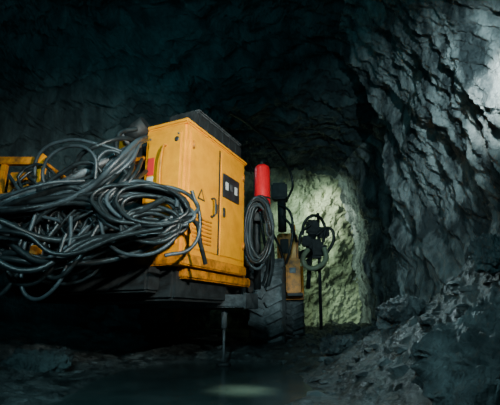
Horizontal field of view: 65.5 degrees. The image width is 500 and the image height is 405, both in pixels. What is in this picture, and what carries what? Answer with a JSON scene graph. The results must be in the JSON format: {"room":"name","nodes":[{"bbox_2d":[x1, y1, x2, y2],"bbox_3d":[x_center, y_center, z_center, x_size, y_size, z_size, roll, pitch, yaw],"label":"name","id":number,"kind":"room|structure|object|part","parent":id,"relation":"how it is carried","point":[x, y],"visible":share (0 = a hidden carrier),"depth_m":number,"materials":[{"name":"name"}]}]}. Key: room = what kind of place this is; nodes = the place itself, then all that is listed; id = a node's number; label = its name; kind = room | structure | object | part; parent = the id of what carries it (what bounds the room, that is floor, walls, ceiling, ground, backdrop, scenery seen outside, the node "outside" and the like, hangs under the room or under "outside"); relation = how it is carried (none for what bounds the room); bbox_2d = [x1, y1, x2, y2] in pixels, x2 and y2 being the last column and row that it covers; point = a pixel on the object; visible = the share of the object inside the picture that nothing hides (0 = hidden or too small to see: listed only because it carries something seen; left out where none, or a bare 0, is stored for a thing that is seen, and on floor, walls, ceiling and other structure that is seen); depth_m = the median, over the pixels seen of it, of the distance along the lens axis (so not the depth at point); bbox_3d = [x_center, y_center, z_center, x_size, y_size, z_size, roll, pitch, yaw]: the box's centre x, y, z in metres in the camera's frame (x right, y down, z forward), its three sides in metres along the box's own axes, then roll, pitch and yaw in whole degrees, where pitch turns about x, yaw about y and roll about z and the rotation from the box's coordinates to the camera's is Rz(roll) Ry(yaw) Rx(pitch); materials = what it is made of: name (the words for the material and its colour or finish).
{"room":"underground passage","nodes":[
{"label":"underground passage","id":0,"kind":"room"},
{"bbox_2d":[0,38,206,333],"bbox_3d":[-4.646,-0.532,6.765,4.599,7.024,17.192,-5,-17,17],"label":"wall","id":1,"kind":"structure","parent":0,"point":[34,115],"depth_m":8.82,"materials":[{"name":"grey stone"}]},
{"bbox_2d":[0,0,373,178],"bbox_3d":[-1.053,-3.766,7.436,8.718,3.071,16.200,0,-16,0],"label":"ceiling","id":2,"kind":"structure","parent":0,"point":[278,66],"depth_m":9.20,"materials":[{"name":"grey stone"}]},
{"bbox_2d":[0,259,499,404],"bbox_3d":[-1.300,1.615,5.779,11.800,1.721,16.000,0,-16,0],"label":"floor","id":3,"kind":"structure","parent":0,"point":[394,390],"depth_m":4.82,"materials":[{"name":"grey stone"}]},
{"bbox_2d":[1,347,74,372],"bbox_3d":[-2.621,1.980,4.838,0.806,0.369,0.610,7,-17,-22],"label":"boulder","id":4,"kind":"object","parent":3,"relation":"on","point":[54,359],"visible":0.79,"depth_m":4.68,"materials":[{"name":"grey stone"}]},
{"bbox_2d":[0,109,334,365],"bbox_3d":[-0.739,0.449,7.648,3.683,4.778,9.153,-6,-17,18],"label":"rig","id":5,"kind":"object","parent":3,"relation":"on","point":[189,245],"visible":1,"depth_m":4.85,"materials":[{"name":"orange paint"}]},
{"bbox_3d":[-2.685,-0.229,4.526,0.230,0.250,0.050,0,-16,0],"label":"carrier plate","id":6,"kind":"part","parent":5,"relation":"part of","materials":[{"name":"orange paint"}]},
{"bbox_3d":[-2.270,0.404,4.463,2.722,0.260,0.260,-2,-14,-23],"label":"boom arm","id":7,"kind":"part","parent":5,"relation":"part of","materials":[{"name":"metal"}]},
{"bbox_3d":[-1.665,1.006,6.729,1.300,0.600,2.700,-8,-18,25],"label":"fuel tank","id":8,"kind":"part","parent":5,"relation":"part of","materials":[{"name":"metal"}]},
{"bbox_3d":[-1.720,1.255,5.646,2.440,0.400,1.300,-8,-18,25],"label":"chassis frame","id":9,"kind":"part","parent":5,"relation":"part of","materials":[{"name":"metal"}]},
{"bbox_2d":[122,117,149,144],"bbox_3d":[-1.556,-0.952,5.301,0.427,0.392,0.346,0,-16,0],"label":"lamp","id":10,"kind":"object","parent":5,"relation":"attached to","point":[143,127],"depth_m":5.19,"materials":[{"name":"metal"}]},
{"bbox_3d":[-1.104,-0.193,4.886,0.530,1.480,0.028,-8,-18,25],"label":"panel","id":11,"kind":"part","parent":5,"relation":"part of","materials":[{"name":"orange paint"}]},
{"bbox_3d":[-1.101,-0.406,4.869,0.028,0.745,0.112,-8,-18,25],"label":"grab rail","id":12,"kind":"part","parent":5,"relation":"part of","materials":[{"name":"metal"}]},
{"bbox_3d":[-0.744,0.890,5.356,0.710,0.140,1.700,-8,-18,25],"label":"cabinet rail","id":13,"kind":"part","parent":5,"relation":"part of","materials":[{"name":"orange metal"}]},
{"bbox_3d":[-0.608,-0.119,5.124,0.028,1.530,0.730,-8,-18,25],"label":"door","id":14,"kind":"part","parent":5,"relation":"part of","materials":[{"name":"orange paint"}]},
{"bbox_3d":[-0.637,-1.079,5.999,0.500,0.060,1.280,-8,-18,25],"label":"roof cooler lid","id":15,"kind":"part","parent":5,"relation":"part of","materials":[{"name":"metal"}]},
{"bbox_3d":[-0.510,1.077,5.498,0.290,0.140,1.800,-8,-18,25],"label":"chassis rail","id":16,"kind":"part","parent":5,"relation":"part of","materials":[{"name":"orange metal"}]},
{"bbox_3d":[-0.484,0.065,5.200,0.085,0.274,0.024,-8,-18,25],"label":"door handle","id":17,"kind":"part","parent":5,"relation":"part of","materials":[{"name":"black plastic"}]},
{"bbox_3d":[-0.383,2.063,5.669,0.044,0.520,0.044,-8,-18,25],"label":"jack rod","id":18,"kind":"part","parent":5,"relation":"part of","materials":[{"name":"metal"}]},
{"bbox_3d":[-0.283,-0.197,5.810,0.025,0.360,0.500,-8,-18,25],"label":"control panel","id":19,"kind":"part","parent":5,"relation":"part of","materials":[{"name":"black plastic"}]},
{"bbox_3d":[-0.265,0.080,5.813,0.028,1.530,0.740,-8,-18,25],"label":"door","id":20,"kind":"part","parent":5,"relation":"part of","materials":[{"name":"orange paint"}]},
{"bbox_3d":[0.120,0.505,6.619,0.120,1.900,0.120,0,-16,0],"label":"bracket post","id":21,"kind":"part","parent":5,"relation":"part of","materials":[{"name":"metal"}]},
{"bbox_3d":[0.824,1.047,9.308,0.200,0.350,0.030,-2,-16,8],"label":"cab panel","id":22,"kind":"part","parent":5,"relation":"part of","materials":[{"name":"metal"}]},
{"bbox_2d":[289,267,295,272],"bbox_3d":[0.956,1.520,8.727,0.140,0.120,0.040,-2,-16,8],"label":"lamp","id":23,"kind":"object","parent":5,"relation":"attached to","point":[291,269],"depth_m":8.71,"materials":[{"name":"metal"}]},
{"bbox_3d":[1.985,1.929,11.100,0.090,3.351,0.090,1,-16,0],"label":"feed rail","id":24,"kind":"part","parent":5,"relation":"part of","materials":[{"name":"metal"}]},
{"bbox_2d":[47,360,324,404],"bbox_3d":[-0.500,1.953,4.224,2.800,0.001,5.200,0,-16,0],"label":"puddle","id":25,"kind":"object","parent":3,"relation":"on","point":[199,382],"visible":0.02,"depth_m":3.98,"materials":[{"name":"liquid"}]},
{"bbox_2d":[10,256,499,404],"bbox_3d":[-0.780,1.686,5.845,7.462,1.482,8.990,0,-16,0],"label":"rubble pile","id":26,"kind":"object","parent":3,"relation":"on","point":[400,370],"visible":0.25,"depth_m":4.16,"materials":[{"name":"stone"}]},
{"bbox_2d":[320,334,353,354],"bbox_3d":[1.254,2.032,5.556,0.491,0.283,0.353,6,-17,-21],"label":"boulder","id":27,"kind":"object","parent":3,"relation":"on","point":[335,345],"visible":0.88,"depth_m":5.45,"materials":[{"name":"stone"}]},
{"bbox_2d":[375,293,427,329],"bbox_3d":[1.959,1.399,5.005,0.733,0.451,0.505,11,-19,-33],"label":"boulder","id":28,"kind":"object","parent":3,"relation":"on","point":[401,308],"visible":0.9,"depth_m":4.87,"materials":[{"name":"stone"}]},
{"bbox_2d":[409,284,499,404],"bbox_3d":[1.651,0.944,2.581,1.541,0.866,0.617,11,-20,-34],"label":"boulder","id":29,"kind":"object","parent":3,"relation":"on","point":[457,362],"visible":1,"depth_m":2.30,"materials":[{"name":"stone"}]},
{"bbox_2d":[467,232,499,276],"bbox_3d":[2.354,0.494,3.755,0.406,0.431,0.387,5,-17,-16],"label":"boulder","id":30,"kind":"object","parent":3,"relation":"on","point":[484,251],"visible":1,"depth_m":3.67,"materials":[{"name":"grey stone"}]},
{"bbox_2d":[205,164,361,328],"bbox_3d":[1.300,0.978,12.583,8.600,7.500,3.104,0,-16,0],"label":"wall","id":31,"kind":"structure","parent":0,"point":[311,193],"depth_m":13.48,"materials":[{"name":"grey stone"}]},
{"bbox_2d":[335,0,499,322],"bbox_3d":[2.959,-0.637,6.533,2.507,7.073,16.200,0,-16,0],"label":"wall","id":32,"kind":"structure","parent":0,"point":[414,195],"depth_m":6.24,"materials":[{"name":"grey stone"}]}
]}

